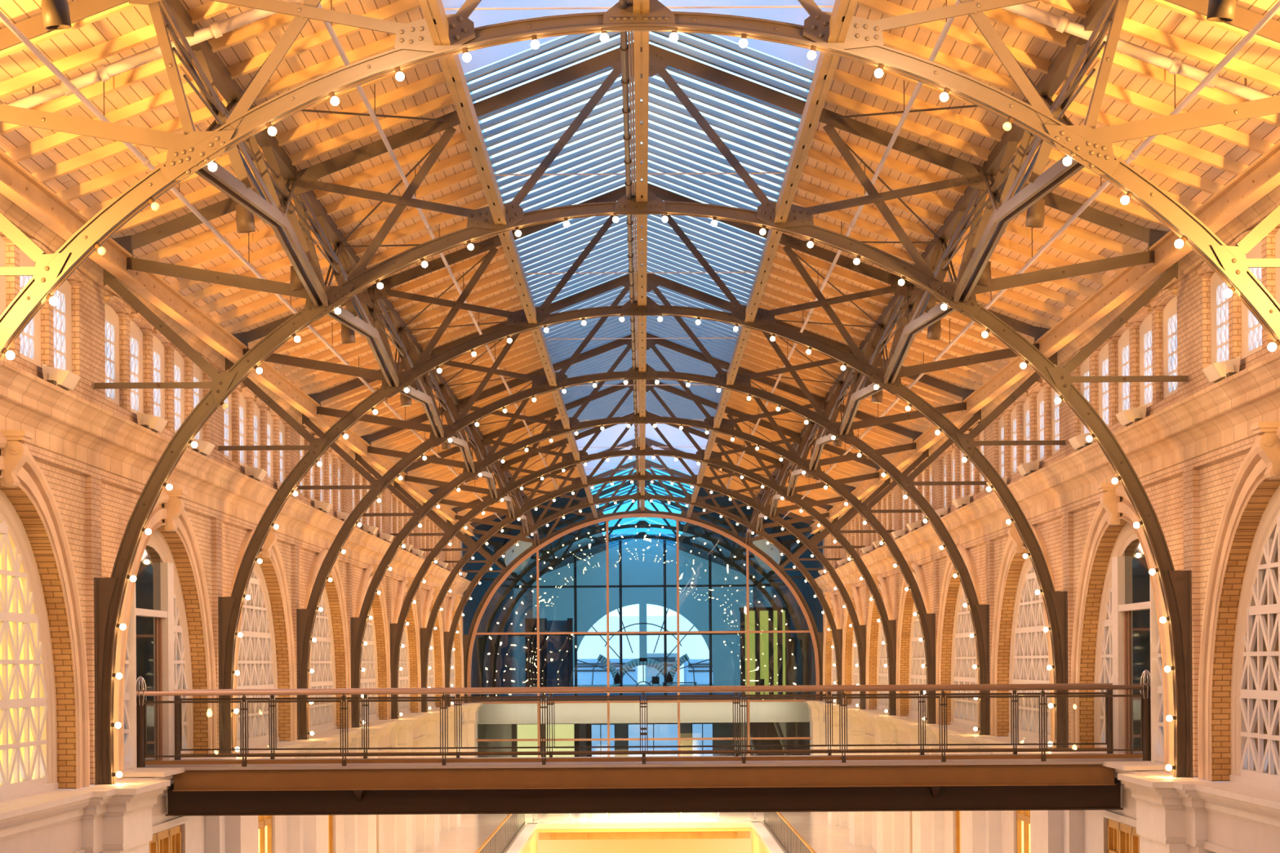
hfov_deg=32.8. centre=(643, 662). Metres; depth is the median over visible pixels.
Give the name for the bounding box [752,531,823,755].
wall
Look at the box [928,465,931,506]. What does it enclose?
window
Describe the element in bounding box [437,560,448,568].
floodlight
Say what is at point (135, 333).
window
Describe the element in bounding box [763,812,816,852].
railing
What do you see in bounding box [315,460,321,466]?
bulb
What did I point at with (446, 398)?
girder
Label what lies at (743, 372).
rod
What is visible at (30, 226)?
trim
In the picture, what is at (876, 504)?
window
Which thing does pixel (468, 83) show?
trim
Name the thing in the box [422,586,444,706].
trim
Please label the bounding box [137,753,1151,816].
footbridge
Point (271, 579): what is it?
trim
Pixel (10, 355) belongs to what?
bulb
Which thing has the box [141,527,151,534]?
bulb
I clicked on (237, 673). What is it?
bulb
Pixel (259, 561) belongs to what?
bulb
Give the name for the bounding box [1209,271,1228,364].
window
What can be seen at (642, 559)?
wall
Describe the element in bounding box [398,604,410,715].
window
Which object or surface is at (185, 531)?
trim
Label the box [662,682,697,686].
table
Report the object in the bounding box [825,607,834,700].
trim
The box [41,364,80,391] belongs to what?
floodlight
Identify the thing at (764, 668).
wall
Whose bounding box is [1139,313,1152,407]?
window
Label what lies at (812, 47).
socket
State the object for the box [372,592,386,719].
trim
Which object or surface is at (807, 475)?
recessed light
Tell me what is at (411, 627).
trim
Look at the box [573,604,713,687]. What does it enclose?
window
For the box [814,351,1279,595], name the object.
trim
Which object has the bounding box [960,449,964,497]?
window
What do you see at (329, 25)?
pipe
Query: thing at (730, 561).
truss
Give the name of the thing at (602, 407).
window
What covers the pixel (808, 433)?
girder
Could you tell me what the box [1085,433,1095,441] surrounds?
bulb
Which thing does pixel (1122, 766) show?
trim
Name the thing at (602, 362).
window
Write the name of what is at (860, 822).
pilaster
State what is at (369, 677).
window
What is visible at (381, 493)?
window
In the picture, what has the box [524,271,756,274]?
rod
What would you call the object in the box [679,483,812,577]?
ceiling
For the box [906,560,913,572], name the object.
console
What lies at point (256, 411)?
window
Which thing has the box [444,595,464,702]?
trim
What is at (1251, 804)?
trim
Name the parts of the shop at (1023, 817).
pane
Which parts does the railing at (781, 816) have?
rail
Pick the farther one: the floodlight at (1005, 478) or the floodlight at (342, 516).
the floodlight at (342, 516)
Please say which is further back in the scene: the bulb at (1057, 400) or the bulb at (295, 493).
the bulb at (295, 493)
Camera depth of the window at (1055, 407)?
39.52 m
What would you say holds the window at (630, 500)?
attached to the ceiling at (559, 502)
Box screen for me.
[738,607,791,697]
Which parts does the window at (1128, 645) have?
frame, sill rail, door glass, door frame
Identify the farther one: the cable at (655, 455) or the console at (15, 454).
the cable at (655, 455)
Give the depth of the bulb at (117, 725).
29.29 m
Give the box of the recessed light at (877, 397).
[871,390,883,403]
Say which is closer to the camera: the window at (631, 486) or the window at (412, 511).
the window at (412, 511)
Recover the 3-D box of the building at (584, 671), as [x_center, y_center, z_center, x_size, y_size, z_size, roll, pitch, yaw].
[-4.697,2.820,271.414,7.942,6.570,17.812,0,0,0]
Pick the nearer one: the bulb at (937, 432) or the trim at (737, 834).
the bulb at (937, 432)
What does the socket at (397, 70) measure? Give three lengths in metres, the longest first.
0.060 x 0.060 x 0.052 m
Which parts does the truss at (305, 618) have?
gusset plate, gusset plate, gusset plate, gusset plate, gusset plate, gusset plate, gusset plate, gusset plate, gusset plate, gusset plate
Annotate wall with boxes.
[0,231,462,785]
[0,712,465,852]
[462,533,533,757]
[473,692,813,724]
[517,724,574,757]
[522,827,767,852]
[530,533,754,751]
[546,620,567,687]
[745,610,785,694]
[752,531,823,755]
[822,223,1279,777]
[822,710,1279,852]
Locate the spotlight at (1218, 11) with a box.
[1206,0,1236,22]
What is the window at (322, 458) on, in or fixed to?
in the wall at (95, 505)
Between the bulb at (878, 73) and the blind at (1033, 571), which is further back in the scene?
the blind at (1033, 571)
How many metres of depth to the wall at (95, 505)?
32.79 m
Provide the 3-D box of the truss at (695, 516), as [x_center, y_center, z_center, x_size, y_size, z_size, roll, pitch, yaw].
[-0.022,-3.383,89.031,14.746,9.965,0.320,0,0,0]
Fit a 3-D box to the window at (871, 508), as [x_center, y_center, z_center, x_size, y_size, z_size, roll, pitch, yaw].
[7.504,-4.437,70.664,0.073,1.402,1.256,0,0,0]
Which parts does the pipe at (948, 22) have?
hanger rod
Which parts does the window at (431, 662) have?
frame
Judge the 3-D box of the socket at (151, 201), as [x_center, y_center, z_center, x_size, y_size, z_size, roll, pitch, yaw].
[-4.701,-4.409,20.790,0.060,0.052,0.060,-39,0,0]
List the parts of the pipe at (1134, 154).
hanger rod, hanger rod, hanger rod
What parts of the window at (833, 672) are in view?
frame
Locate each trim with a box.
[0,192,465,534]
[0,360,471,597]
[0,431,89,789]
[0,478,76,789]
[0,702,468,841]
[113,490,217,781]
[123,757,236,777]
[156,525,208,753]
[230,526,297,753]
[257,553,290,741]
[303,548,351,737]
[324,575,346,728]
[355,564,391,719]
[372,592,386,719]
[393,577,421,712]
[403,595,417,712]
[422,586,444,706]
[430,603,442,707]
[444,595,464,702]
[451,609,462,702]
[463,72,546,342]
[506,822,783,852]
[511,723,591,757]
[524,617,573,687]
[538,831,750,839]
[737,71,814,333]
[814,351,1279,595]
[818,700,1279,830]
[819,184,1279,532]
[822,591,840,700]
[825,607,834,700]
[841,584,863,704]
[844,600,855,704]
[866,574,893,710]
[869,591,882,710]
[896,561,930,716]
[899,589,913,716]
[935,544,982,733]
[940,571,959,724]
[990,521,1055,748]
[996,548,1027,737]
[1051,751,1164,770]
[1070,484,1173,773]
[1079,519,1127,747]
[1197,426,1279,782]
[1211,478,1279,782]
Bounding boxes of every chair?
[652,676,659,686]
[755,679,764,697]
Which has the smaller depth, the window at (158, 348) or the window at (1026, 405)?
the window at (158, 348)
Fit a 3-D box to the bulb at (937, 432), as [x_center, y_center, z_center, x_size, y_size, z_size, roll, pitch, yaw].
[5.137,-4.023,37.838,0.126,0.130,0.084,0,0,12]
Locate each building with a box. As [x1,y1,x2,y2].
[573,658,637,684]
[644,653,677,684]
[684,659,712,684]
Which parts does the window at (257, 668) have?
sill rail, frame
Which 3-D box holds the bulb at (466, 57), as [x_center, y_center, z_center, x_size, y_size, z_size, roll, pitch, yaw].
[-1.687,-5.808,20.790,0.085,0.139,0.085,0,0,44]
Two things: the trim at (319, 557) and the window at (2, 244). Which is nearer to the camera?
the window at (2, 244)
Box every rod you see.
[235,53,270,102]
[250,105,449,121]
[337,144,435,247]
[344,242,493,247]
[399,253,488,331]
[404,321,506,331]
[440,338,503,386]
[444,5,833,9]
[444,373,540,386]
[469,382,532,426]
[473,413,553,426]
[494,172,785,175]
[498,416,551,451]
[508,445,562,479]
[515,442,564,452]
[522,468,570,497]
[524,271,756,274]
[544,337,737,339]
[575,384,707,386]
[577,446,706,448]
[585,468,670,469]
[713,467,761,496]
[719,441,767,450]
[721,444,775,477]
[728,411,809,424]
[731,415,782,448]
[742,372,838,383]
[750,380,813,424]
[774,319,877,328]
[778,337,842,384]
[787,240,936,243]
[793,251,882,328]
[830,100,1028,119]
[843,141,943,243]
[1008,48,1044,97]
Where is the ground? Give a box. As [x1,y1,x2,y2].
[591,724,712,751]
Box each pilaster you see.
[80,778,170,852]
[204,756,270,852]
[287,737,340,852]
[344,725,386,852]
[385,717,420,852]
[416,711,446,850]
[440,706,466,830]
[460,702,484,757]
[804,699,826,755]
[819,703,847,827]
[840,708,871,847]
[866,714,902,852]
[900,722,944,852]
[946,733,1000,852]
[1017,751,1084,852]
[1117,772,1215,852]
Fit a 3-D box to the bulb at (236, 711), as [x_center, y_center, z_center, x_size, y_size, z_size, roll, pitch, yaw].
[-7.100,0.845,37.846,0.138,0.086,0.085,0,0,8]
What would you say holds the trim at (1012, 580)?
attached to the wall at (1188, 498)
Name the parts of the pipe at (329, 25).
hanger rod, hanger rod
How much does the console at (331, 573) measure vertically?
0.635 m
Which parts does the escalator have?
handrail, handrail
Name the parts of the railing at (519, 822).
rail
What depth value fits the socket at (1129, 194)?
20.77 m
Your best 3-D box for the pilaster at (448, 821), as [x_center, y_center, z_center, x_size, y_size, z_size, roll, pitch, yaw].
[-6.968,3.861,80.446,0.788,4.444,3.081,0,0,0]
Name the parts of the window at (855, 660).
frame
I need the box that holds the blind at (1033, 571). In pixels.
[1018,571,1048,734]
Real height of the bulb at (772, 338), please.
0.140 m
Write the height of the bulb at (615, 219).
0.136 m
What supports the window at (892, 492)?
in the wall at (1188, 498)
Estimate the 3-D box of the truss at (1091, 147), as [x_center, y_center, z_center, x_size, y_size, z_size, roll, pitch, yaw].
[-0.022,-3.384,20.820,14.746,9.964,0.320,0,0,0]
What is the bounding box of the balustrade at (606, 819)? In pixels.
[533,812,755,823]
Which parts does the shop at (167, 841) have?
pane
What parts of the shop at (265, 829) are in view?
pane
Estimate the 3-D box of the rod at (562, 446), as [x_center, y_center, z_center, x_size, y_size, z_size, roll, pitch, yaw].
[-3.659,-6.837,74.226,0.028,0.839,4.556,0,0,-28]
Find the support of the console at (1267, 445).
attached to the wall at (1188, 498)
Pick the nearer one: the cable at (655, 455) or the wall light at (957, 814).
the wall light at (957, 814)
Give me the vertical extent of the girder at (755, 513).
1.846 m
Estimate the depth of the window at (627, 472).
95.07 m
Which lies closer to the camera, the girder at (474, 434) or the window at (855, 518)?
the girder at (474, 434)
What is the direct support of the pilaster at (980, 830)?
on the floor at (474, 829)
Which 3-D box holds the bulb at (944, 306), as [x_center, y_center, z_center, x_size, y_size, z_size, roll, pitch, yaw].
[4.065,-4.814,29.312,0.115,0.135,0.083,0,0,14]
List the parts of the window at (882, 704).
frame, sill rail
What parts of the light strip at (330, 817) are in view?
pane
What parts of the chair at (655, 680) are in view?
backrest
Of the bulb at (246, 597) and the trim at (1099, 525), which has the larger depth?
the bulb at (246, 597)
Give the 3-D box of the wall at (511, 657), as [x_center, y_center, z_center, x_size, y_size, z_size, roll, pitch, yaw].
[-7.455,0.294,117.676,0.124,11.585,56.648,0,0,0]
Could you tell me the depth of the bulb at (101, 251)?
20.77 m
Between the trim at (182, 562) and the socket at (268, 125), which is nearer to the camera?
the socket at (268, 125)
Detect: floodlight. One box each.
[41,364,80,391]
[136,410,168,433]
[188,438,215,456]
[244,464,267,481]
[276,480,297,496]
[314,499,333,512]
[337,510,350,521]
[363,524,378,534]
[379,532,393,542]
[400,542,413,551]
[412,547,424,557]
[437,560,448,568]
[457,571,467,577]
[817,568,826,575]
[836,557,847,565]
[860,545,872,554]
[872,539,884,548]
[890,528,905,538]
[906,520,921,531]
[934,506,947,517]
[951,494,969,508]
[986,475,1007,491]
[1016,459,1039,476]
[1068,432,1094,450]
[1115,404,1146,426]
[1201,355,1240,384]
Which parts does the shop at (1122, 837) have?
pane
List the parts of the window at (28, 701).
sill rail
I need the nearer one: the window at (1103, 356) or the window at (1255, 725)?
the window at (1255, 725)
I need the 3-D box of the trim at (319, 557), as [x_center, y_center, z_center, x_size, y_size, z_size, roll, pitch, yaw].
[-7.358,-0.513,50.662,0.168,4.292,7.125,0,0,0]
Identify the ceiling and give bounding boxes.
[0,0,580,523]
[472,484,606,578]
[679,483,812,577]
[703,0,1279,521]
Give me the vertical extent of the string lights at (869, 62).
7.658 m
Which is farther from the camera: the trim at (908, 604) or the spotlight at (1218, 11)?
the trim at (908, 604)
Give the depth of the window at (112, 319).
30.93 m
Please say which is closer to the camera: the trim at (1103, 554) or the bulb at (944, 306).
the bulb at (944, 306)
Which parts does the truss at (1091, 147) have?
gusset plate, gusset plate, gusset plate, gusset plate, gusset plate, gusset plate, gusset plate, gusset plate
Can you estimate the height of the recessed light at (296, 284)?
0.446 m
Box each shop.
[149,824,181,852]
[257,815,272,852]
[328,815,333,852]
[376,814,377,852]
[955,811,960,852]
[1016,810,1030,852]
[1106,818,1139,852]
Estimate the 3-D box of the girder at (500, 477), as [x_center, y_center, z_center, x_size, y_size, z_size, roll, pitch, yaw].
[-4.455,-5.705,67.715,0.684,1.846,8.367,0,0,0]
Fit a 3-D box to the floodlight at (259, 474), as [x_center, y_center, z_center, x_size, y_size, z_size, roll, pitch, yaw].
[-7.176,-3.496,40.274,0.340,0.312,0.740,0,0,0]
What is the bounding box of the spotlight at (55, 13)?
[40,0,71,30]
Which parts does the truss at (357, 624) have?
gusset plate, gusset plate, gusset plate, gusset plate, gusset plate, gusset plate, gusset plate, gusset plate, gusset plate, gusset plate, gusset plate, gusset plate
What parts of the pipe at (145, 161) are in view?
hanger rod, hanger rod, hanger rod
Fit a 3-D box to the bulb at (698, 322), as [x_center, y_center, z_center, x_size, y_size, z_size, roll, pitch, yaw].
[0.954,-5.944,37.842,0.082,0.138,0.083,0,0,15]
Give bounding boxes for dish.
[502,523,532,572]
[752,521,782,570]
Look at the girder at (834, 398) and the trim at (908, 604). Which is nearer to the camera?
the girder at (834, 398)
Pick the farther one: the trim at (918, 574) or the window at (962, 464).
the trim at (918, 574)
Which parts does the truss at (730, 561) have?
gusset plate, gusset plate, gusset plate, gusset plate, gusset plate, gusset plate, gusset plate, gusset plate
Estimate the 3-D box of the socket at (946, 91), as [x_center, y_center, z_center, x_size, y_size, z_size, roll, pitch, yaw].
[2.899,-5.463,20.790,0.060,0.052,0.060,23,0,0]
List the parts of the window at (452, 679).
frame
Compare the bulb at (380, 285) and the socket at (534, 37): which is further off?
the bulb at (380, 285)
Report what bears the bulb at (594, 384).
hanging from the cable at (619, 379)
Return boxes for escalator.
[741,722,791,755]
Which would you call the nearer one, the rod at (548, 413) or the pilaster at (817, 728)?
the rod at (548, 413)
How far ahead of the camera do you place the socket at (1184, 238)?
20.77 m
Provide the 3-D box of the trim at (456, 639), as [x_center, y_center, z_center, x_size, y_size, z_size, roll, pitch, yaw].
[-7.470,-0.243,84.768,0.277,3.752,6.044,0,0,0]
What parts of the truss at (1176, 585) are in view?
gusset plate, gusset plate, gusset plate, gusset plate, gusset plate, gusset plate, gusset plate, gusset plate, gusset plate, gusset plate, gusset plate, gusset plate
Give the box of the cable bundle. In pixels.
[626,0,640,508]
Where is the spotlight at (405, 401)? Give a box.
[400,393,412,406]
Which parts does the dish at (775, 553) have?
dish, arm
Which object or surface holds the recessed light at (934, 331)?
attached to the girder at (938, 256)
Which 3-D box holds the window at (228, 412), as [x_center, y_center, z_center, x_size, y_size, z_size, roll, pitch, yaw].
[-7.562,-4.338,39.186,0.073,1.402,1.256,0,0,0]
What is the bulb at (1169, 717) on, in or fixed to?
hanging from the cable at (667, 213)
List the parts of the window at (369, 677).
sill rail, frame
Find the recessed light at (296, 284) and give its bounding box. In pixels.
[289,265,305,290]
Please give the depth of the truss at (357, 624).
54.86 m
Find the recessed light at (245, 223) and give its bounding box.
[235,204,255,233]
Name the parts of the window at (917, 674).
frame, sill rail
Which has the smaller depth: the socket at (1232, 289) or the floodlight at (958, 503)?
the socket at (1232, 289)
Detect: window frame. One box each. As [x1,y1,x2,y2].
[466,513,819,757]
[507,540,777,695]
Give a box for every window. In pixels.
[0,235,6,315]
[0,488,57,802]
[19,248,40,367]
[53,279,71,372]
[104,303,119,405]
[129,320,143,414]
[152,335,164,419]
[173,349,184,433]
[193,362,203,440]
[223,392,231,460]
[236,560,279,748]
[239,392,246,466]
[253,402,260,468]
[266,411,273,480]
[279,419,284,482]
[299,434,304,496]
[309,586,337,733]
[310,465,314,501]
[320,453,324,502]
[328,453,333,510]
[337,458,341,511]
[352,469,355,510]
[360,474,362,524]
[360,605,378,724]
[367,480,369,525]
[373,500,376,526]
[380,493,382,532]
[391,494,392,533]
[396,498,398,533]
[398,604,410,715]
[407,506,408,544]
[412,511,413,548]
[425,519,426,555]
[426,613,435,708]
[429,521,430,552]
[441,0,835,73]
[449,619,456,703]
[464,31,814,102]
[515,180,765,306]
[541,269,740,363]
[551,330,730,404]
[564,379,718,434]
[573,410,709,454]
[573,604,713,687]
[582,435,701,475]
[589,466,694,493]
[591,724,615,751]
[595,483,688,506]
[599,499,684,547]
[626,723,677,751]
[691,723,713,750]
[831,619,836,701]
[851,609,859,706]
[854,518,855,550]
[858,515,859,553]
[871,507,872,545]
[875,504,877,541]
[875,600,888,712]
[880,498,882,524]
[886,496,887,529]
[891,492,893,529]
[902,489,904,528]
[908,496,910,523]
[908,601,926,719]
[915,476,917,521]
[921,470,924,520]
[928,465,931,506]
[942,454,946,507]
[950,581,977,729]
[951,448,955,506]
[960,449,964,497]
[969,461,973,497]
[979,430,983,492]
[998,414,1004,477]
[1008,555,1050,743]
[1010,406,1016,476]
[1022,397,1029,463]
[1036,387,1044,462]
[1051,387,1059,455]
[1080,356,1089,434]
[1093,522,1164,764]
[1097,342,1108,426]
[1117,328,1129,422]
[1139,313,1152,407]
[1162,296,1177,399]
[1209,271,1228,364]
[1229,484,1279,791]
[1240,240,1262,359]
[1275,228,1279,305]
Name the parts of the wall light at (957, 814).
pane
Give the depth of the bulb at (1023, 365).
29.29 m
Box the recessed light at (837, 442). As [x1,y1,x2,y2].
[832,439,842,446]
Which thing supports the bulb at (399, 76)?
hanging from the string lights at (869, 62)
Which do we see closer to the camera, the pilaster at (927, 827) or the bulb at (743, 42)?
the bulb at (743, 42)
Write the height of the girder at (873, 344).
1.846 m
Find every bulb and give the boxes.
[1,347,14,359]
[46,293,58,305]
[93,242,106,255]
[111,672,122,679]
[111,722,121,728]
[111,771,122,777]
[115,623,126,630]
[126,574,136,582]
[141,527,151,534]
[146,197,159,210]
[162,482,172,490]
[188,439,197,448]
[208,161,217,171]
[220,400,228,409]
[231,671,239,675]
[231,708,239,713]
[235,632,242,637]
[243,594,250,599]
[253,364,262,373]
[254,557,262,564]
[265,121,276,135]
[271,523,278,528]
[290,489,297,496]
[291,333,300,342]
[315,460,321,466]
[328,91,339,105]
[334,307,341,314]
[341,431,348,439]
[370,407,377,414]
[375,279,383,288]
[394,66,404,80]
[404,387,408,392]
[420,257,427,267]
[435,365,441,373]
[462,47,471,62]
[466,240,474,249]
[471,348,475,356]
[506,335,511,342]
[515,226,521,236]
[530,34,539,48]
[543,324,548,332]
[563,217,569,227]
[581,317,586,325]
[592,381,596,387]
[600,27,608,42]
[612,213,618,222]
[619,314,624,321]
[657,314,662,321]
[662,212,668,222]
[669,27,678,41]
[695,316,700,324]
[711,216,717,226]
[733,323,738,331]
[738,33,747,47]
[759,225,765,235]
[770,333,775,341]
[806,346,812,354]
[807,44,816,59]
[807,237,813,248]
[840,363,847,370]
[853,254,861,264]
[874,63,884,77]
[897,275,906,285]
[905,404,911,410]
[935,427,942,435]
[939,87,950,101]
[941,303,946,310]
[961,455,968,462]
[982,328,990,337]
[986,484,993,491]
[1002,116,1013,130]
[1006,518,1013,524]
[1020,360,1029,368]
[1022,552,1030,558]
[1035,589,1042,595]
[1043,626,1050,631]
[1046,665,1054,670]
[1048,703,1056,708]
[1054,395,1062,404]
[1062,155,1071,165]
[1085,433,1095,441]
[1111,475,1121,484]
[1120,191,1133,204]
[1133,520,1142,528]
[1149,568,1159,575]
[1160,616,1169,623]
[1164,666,1174,672]
[1165,715,1176,721]
[1165,764,1176,770]
[1174,235,1187,248]
[1223,285,1235,297]
[1267,339,1279,351]
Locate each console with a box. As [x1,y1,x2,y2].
[0,430,33,487]
[164,489,186,532]
[262,525,279,558]
[325,547,338,575]
[371,564,378,576]
[405,577,414,595]
[432,586,441,604]
[453,594,462,610]
[823,591,831,608]
[844,583,853,601]
[870,573,879,590]
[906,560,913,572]
[946,543,959,571]
[1005,520,1023,553]
[1097,483,1119,525]
[1250,422,1279,479]
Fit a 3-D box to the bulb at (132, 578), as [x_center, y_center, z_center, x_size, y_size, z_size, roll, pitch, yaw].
[-6.896,-1.140,29.320,0.139,0.103,0.085,0,0,9]
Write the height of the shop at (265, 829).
3.484 m
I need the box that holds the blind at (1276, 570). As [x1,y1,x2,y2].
[1247,548,1279,774]
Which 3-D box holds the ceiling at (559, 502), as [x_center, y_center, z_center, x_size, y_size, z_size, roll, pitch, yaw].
[-5.048,-6.594,117.676,5.249,2.042,56.648,0,0,0]
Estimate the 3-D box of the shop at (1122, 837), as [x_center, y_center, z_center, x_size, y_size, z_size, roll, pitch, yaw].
[7.518,4.246,33.609,0.120,3.484,2.660,0,0,0]
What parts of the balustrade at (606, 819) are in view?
rail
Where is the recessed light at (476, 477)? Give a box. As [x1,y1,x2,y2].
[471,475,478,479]
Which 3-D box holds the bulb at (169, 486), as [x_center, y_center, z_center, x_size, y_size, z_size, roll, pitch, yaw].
[-6.407,-2.378,29.312,0.135,0.115,0.085,0,0,-9]
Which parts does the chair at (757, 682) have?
backrest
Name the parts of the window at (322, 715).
sill rail, frame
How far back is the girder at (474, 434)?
59.18 m
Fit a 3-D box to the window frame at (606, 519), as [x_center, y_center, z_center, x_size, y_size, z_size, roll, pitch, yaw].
[0.000,-0.029,89.037,14.394,12.133,0.338,0,0,0]
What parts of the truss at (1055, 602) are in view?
gusset plate, gusset plate, gusset plate, gusset plate, gusset plate, gusset plate, gusset plate, gusset plate, gusset plate, gusset plate, gusset plate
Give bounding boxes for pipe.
[0,0,305,108]
[0,10,502,520]
[316,0,562,497]
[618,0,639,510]
[722,0,960,497]
[782,0,1279,519]
[1001,3,1278,100]
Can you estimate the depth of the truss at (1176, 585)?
29.28 m
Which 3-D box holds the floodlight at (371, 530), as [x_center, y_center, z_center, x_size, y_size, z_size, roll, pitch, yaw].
[-7.176,-3.496,57.327,0.340,0.312,0.740,0,0,0]
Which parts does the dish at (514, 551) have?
arm, dish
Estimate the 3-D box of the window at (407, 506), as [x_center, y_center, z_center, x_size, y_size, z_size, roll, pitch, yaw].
[-7.562,-4.338,69.189,0.073,1.402,1.256,0,0,0]
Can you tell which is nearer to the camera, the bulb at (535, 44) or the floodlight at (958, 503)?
the bulb at (535, 44)
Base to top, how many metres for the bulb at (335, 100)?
0.139 m
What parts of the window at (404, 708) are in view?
sill rail, frame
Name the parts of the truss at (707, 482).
gusset plate, gusset plate, gusset plate, gusset plate, gusset plate, gusset plate, gusset plate, gusset plate, gusset plate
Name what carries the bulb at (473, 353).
hanging from the cable at (662, 314)
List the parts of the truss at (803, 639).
gusset plate, gusset plate, gusset plate, gusset plate, gusset plate, gusset plate, gusset plate, gusset plate, gusset plate, gusset plate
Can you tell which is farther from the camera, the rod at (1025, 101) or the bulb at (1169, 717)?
the bulb at (1169, 717)
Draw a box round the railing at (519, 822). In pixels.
[475,813,524,852]
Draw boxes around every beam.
[0,149,474,536]
[418,0,598,518]
[632,0,649,511]
[686,0,857,517]
[809,141,1279,533]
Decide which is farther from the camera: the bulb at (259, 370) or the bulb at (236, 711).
the bulb at (236, 711)
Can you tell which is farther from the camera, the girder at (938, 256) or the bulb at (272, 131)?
the girder at (938, 256)
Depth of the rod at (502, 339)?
48.90 m
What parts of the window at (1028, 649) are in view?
frame, sill rail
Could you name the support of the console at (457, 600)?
attached to the wall at (95, 505)
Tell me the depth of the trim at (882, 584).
69.39 m
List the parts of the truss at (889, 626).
gusset plate, gusset plate, gusset plate, gusset plate, gusset plate, gusset plate, gusset plate, gusset plate, gusset plate, gusset plate, gusset plate, gusset plate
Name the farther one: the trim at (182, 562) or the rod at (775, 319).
the rod at (775, 319)
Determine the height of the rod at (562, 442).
0.839 m
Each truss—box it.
[0,0,1279,361]
[93,43,1194,785]
[217,182,1068,753]
[296,270,990,739]
[350,331,936,728]
[389,379,896,719]
[419,411,866,712]
[443,436,842,706]
[462,458,823,702]
[478,480,808,697]
[491,493,795,696]
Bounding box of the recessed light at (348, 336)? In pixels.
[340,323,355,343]
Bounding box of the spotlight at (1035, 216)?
[1025,198,1044,227]
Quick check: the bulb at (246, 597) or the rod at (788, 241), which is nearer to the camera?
the rod at (788, 241)
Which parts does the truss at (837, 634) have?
gusset plate, gusset plate, gusset plate, gusset plate, gusset plate, gusset plate, gusset plate, gusset plate, gusset plate, gusset plate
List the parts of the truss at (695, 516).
gusset plate, gusset plate, gusset plate, gusset plate, gusset plate, gusset plate, gusset plate, gusset plate, gusset plate, gusset plate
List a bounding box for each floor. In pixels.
[414,812,876,852]
[579,754,741,756]
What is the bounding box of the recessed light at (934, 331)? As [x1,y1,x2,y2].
[926,319,941,339]
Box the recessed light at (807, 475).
[805,473,813,478]
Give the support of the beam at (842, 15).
attached to the truss at (1091, 147)
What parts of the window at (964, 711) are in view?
frame, sill rail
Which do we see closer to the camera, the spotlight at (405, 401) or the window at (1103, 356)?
the window at (1103, 356)
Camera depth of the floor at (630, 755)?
141.54 m
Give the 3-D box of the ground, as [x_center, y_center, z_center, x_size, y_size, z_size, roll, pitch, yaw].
[0.040,6.132,248.930,43.800,0.146,202.940,0,0,0]
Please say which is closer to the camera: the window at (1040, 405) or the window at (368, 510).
the window at (1040, 405)
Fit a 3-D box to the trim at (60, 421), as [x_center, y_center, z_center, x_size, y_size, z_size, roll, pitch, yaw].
[-7.272,-2.989,41.657,0.533,0.701,94.514,0,0,0]
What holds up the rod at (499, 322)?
attached to the girder at (409, 349)
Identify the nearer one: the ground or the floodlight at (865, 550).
the floodlight at (865, 550)
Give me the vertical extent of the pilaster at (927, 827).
4.444 m
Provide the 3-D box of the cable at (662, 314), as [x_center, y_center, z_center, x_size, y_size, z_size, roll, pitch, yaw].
[-0.015,-2.230,37.842,14.321,7.658,0.016,0,0,0]
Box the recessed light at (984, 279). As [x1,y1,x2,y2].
[976,261,991,285]
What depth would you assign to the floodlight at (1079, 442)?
35.12 m
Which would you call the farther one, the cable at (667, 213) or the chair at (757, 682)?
the chair at (757, 682)
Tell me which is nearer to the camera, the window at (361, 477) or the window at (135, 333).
the window at (135, 333)
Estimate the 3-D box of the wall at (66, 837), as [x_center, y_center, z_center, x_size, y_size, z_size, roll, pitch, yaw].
[-7.339,4.023,41.657,0.365,4.124,94.514,0,0,0]
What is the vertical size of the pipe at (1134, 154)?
0.549 m
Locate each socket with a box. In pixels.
[1,347,8,355]
[46,293,52,299]
[93,242,100,249]
[146,197,154,204]
[265,121,272,128]
[328,91,335,97]
[394,66,400,73]
[462,47,468,53]
[530,34,537,40]
[741,33,747,39]
[809,44,816,51]
[877,63,884,70]
[943,87,950,93]
[1007,116,1013,124]
[1125,191,1133,198]
[1180,235,1187,242]
[1229,285,1235,292]
[1274,339,1279,346]
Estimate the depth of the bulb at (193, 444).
29.29 m
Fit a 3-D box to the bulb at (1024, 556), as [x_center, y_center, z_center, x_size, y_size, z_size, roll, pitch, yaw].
[6.668,-1.863,37.838,0.138,0.110,0.085,0,0,9]
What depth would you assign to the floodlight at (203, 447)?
35.12 m
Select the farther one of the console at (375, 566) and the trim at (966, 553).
the console at (375, 566)
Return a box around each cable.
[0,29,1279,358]
[111,213,1175,784]
[231,314,1055,753]
[306,378,979,737]
[359,422,927,728]
[397,454,888,719]
[426,480,860,712]
[449,498,836,706]
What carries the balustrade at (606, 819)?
on the trim at (766, 837)
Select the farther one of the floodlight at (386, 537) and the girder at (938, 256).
the floodlight at (386, 537)
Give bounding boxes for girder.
[160,0,327,306]
[300,190,399,386]
[377,297,444,437]
[427,368,475,472]
[459,412,497,498]
[484,444,515,517]
[503,470,528,533]
[518,490,539,545]
[745,488,765,544]
[755,468,780,531]
[769,442,799,515]
[786,409,823,496]
[808,365,854,470]
[839,293,904,435]
[884,186,980,383]
[954,0,1116,302]
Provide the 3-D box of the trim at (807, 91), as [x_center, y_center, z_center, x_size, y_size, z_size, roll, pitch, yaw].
[2.304,-7.666,41.730,0.080,0.526,94.660,0,0,0]

